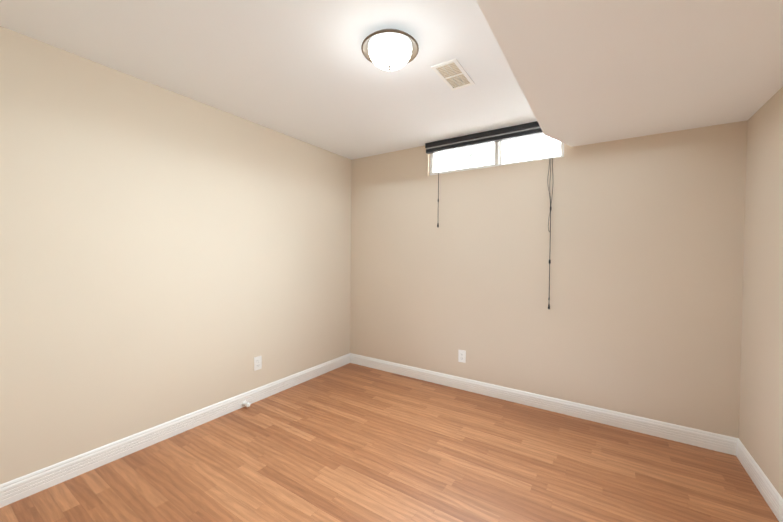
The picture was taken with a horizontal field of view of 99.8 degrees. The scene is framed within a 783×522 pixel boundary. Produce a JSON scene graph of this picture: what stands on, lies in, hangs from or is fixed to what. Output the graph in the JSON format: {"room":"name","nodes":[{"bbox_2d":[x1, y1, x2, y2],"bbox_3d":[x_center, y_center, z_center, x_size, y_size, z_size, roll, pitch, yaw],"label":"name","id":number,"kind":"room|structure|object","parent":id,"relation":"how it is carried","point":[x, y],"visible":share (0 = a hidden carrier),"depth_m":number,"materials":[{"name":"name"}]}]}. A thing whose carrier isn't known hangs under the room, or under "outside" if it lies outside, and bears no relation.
{"room":"empty basement room","nodes":[
{"label":"empty basement room","id":0,"kind":"room"},
{"bbox_2d":[0,26,350,483],"bbox_3d":[-1.457,0.023,2.493,0.200,2.350,3.705,1,1,33],"label":"wall","id":1,"kind":"structure","parent":0,"point":[166,255],"depth_m":2.10,"materials":[{"name":"beige paint"}]},
{"bbox_2d":[0,353,351,507],"bbox_3d":[-1.377,1.145,2.455,0.013,0.110,3.305,1,1,33],"label":"baseboard","id":2,"kind":"structure","parent":1,"relation":"attached to","point":[20,488],"depth_m":2.10,"materials":[{"name":"white wood"}]},
{"bbox_2d":[242,400,249,406],"bbox_3d":[-1.181,1.167,2.685,0.066,0.044,0.044,1,1,33],"label":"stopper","id":3,"kind":"object","parent":2,"relation":"attached to","point":[245,403],"visible":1,"depth_m":2.68,"materials":[{"name":"white plastic"}]},
{"bbox_2d":[254,356,261,370],"bbox_3d":[-1.141,0.873,2.814,0.007,0.115,0.070,1,1,33],"label":"electrical outlet","id":4,"kind":"object","parent":1,"relation":"attached to","point":[258,363],"visible":1,"depth_m":2.81,"materials":[{"name":"white plastic"}]},
{"bbox_2d":[0,0,536,159],"bbox_3d":[-0.019,-1.197,1.541,3.607,0.150,3.705,1,1,33],"label":"ceiling","id":5,"kind":"structure","parent":0,"point":[306,71],"depth_m":1.85,"materials":[{"name":"white paint"}]},
{"bbox_2d":[361,29,418,70],"bbox_3d":[-0.008,-1.052,1.694,0.294,0.147,0.294,1,1,33],"label":"ceiling light","id":6,"kind":"object","parent":5,"relation":"attached to","point":[390,49],"visible":1,"depth_m":1.63,"materials":[{"name":"white glass"}]},
{"bbox_2d":[431,58,474,90],"bbox_3d":[0.379,-1.123,2.000,0.152,0.007,0.318,1,1,33],"label":"ceiling vent","id":7,"kind":"object","parent":5,"relation":"in","point":[452,74],"visible":1,"depth_m":1.98,"materials":[{"name":"white plastic"}]},
{"bbox_2d":[0,363,778,521],"bbox_3d":[-0.040,1.302,1.587,3.607,0.150,3.705,1,1,33],"label":"floor","id":8,"kind":"structure","parent":0,"point":[350,442],"depth_m":1.92,"materials":[{"name":"laminate"}]},
{"bbox_2d":[350,120,747,437],"bbox_3d":[0.926,0.034,3.033,3.207,2.350,0.200,1,1,33],"label":"wall","id":9,"kind":"structure","parent":0,"point":[644,251],"depth_m":2.58,"materials":[{"name":"beige paint"}]},
{"bbox_2d":[458,350,465,362],"bbox_3d":[0.662,0.894,3.092,0.070,0.115,0.007,1,1,33],"label":"electrical outlet","id":10,"kind":"object","parent":9,"relation":"attached to","point":[461,355],"visible":1,"depth_m":3.09,"materials":[{"name":"white plastic"}]},
{"bbox_2d":[425,121,543,153],"bbox_3d":[0.852,-1.092,2.907,1.210,0.094,0.058,1,1,33],"label":"blind headrail","id":11,"kind":"object","parent":9,"relation":"attached to","point":[510,132],"visible":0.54,"depth_m":2.90,"materials":[{"name":"black metal"}]},
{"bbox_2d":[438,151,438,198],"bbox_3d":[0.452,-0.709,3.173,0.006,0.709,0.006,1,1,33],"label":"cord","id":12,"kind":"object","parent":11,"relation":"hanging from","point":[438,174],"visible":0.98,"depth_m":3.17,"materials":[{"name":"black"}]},
{"bbox_2d":[551,138,552,202],"bbox_3d":[1.284,-0.732,2.631,0.017,0.627,0.004,1,1,33],"label":"strand","id":13,"kind":"object","parent":11,"relation":"hanging from","point":[552,164],"visible":0.83,"depth_m":2.63,"materials":[{"name":"black"}]},
{"bbox_2d":[429,135,563,175],"bbox_3d":[0.905,-0.981,3.002,1.203,0.290,0.084,1,1,33],"label":"window","id":14,"kind":"structure","parent":9,"relation":"in","point":[498,149],"depth_m":2.96,"materials":[{"name":"white plastic"}]},
{"bbox_2d":[352,353,731,454],"bbox_3d":[0.860,1.155,2.964,3.150,0.110,0.013,1,1,33],"label":"baseboard","id":15,"kind":"structure","parent":9,"relation":"attached to","point":[691,436],"depth_m":2.60,"materials":[{"name":"white wood"}]},
{"bbox_2d":[476,0,782,146],"bbox_3d":[0.859,-0.987,0.973,1.108,0.234,3.305,1,1,33],"label":"ceiling","id":16,"kind":"structure","parent":0,"point":[586,72],"depth_m":1.45,"materials":[{"name":"white paint"}]},
{"bbox_2d":[739,87,782,497],"bbox_3d":[1.398,0.082,0.635,0.200,2.350,3.705,1,1,33],"label":"wall","id":17,"kind":"structure","parent":0,"point":[761,412],"depth_m":1.80,"materials":[{"name":"beige paint"}]},
{"bbox_2d":[732,437,782,521],"bbox_3d":[1.300,1.200,0.714,0.013,0.110,3.305,1,1,33],"label":"baseboard","id":18,"kind":"structure","parent":17,"relation":"attached to","point":[763,484],"depth_m":1.78,"materials":[{"name":"white wood"}]},
{"label":"outside","id":19,"kind":"structure","parent":0,"visible":0},
{"bbox_2d":[437,134,560,171],"bbox_3d":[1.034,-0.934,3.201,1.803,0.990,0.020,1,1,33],"label":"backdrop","id":20,"kind":"structure","parent":19,"point":[525,145],"depth_m":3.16,"materials":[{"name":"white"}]},
{"bbox_3d":[1.268,-0.733,2.641,0.028,0.627,0.004,1,1,33],"label":"strand","id":21,"kind":"object","parent":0,"visible":0},
{"bbox_2d":[548,207,551,308],"bbox_3d":[1.272,-0.030,2.647,0.006,0.778,0.006,1,1,33],"label":"cord","id":22,"kind":"object","parent":21,"relation":"hanging from","point":[549,256],"visible":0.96,"depth_m":2.65,"materials":[{"name":"black fabric"}]}
]}

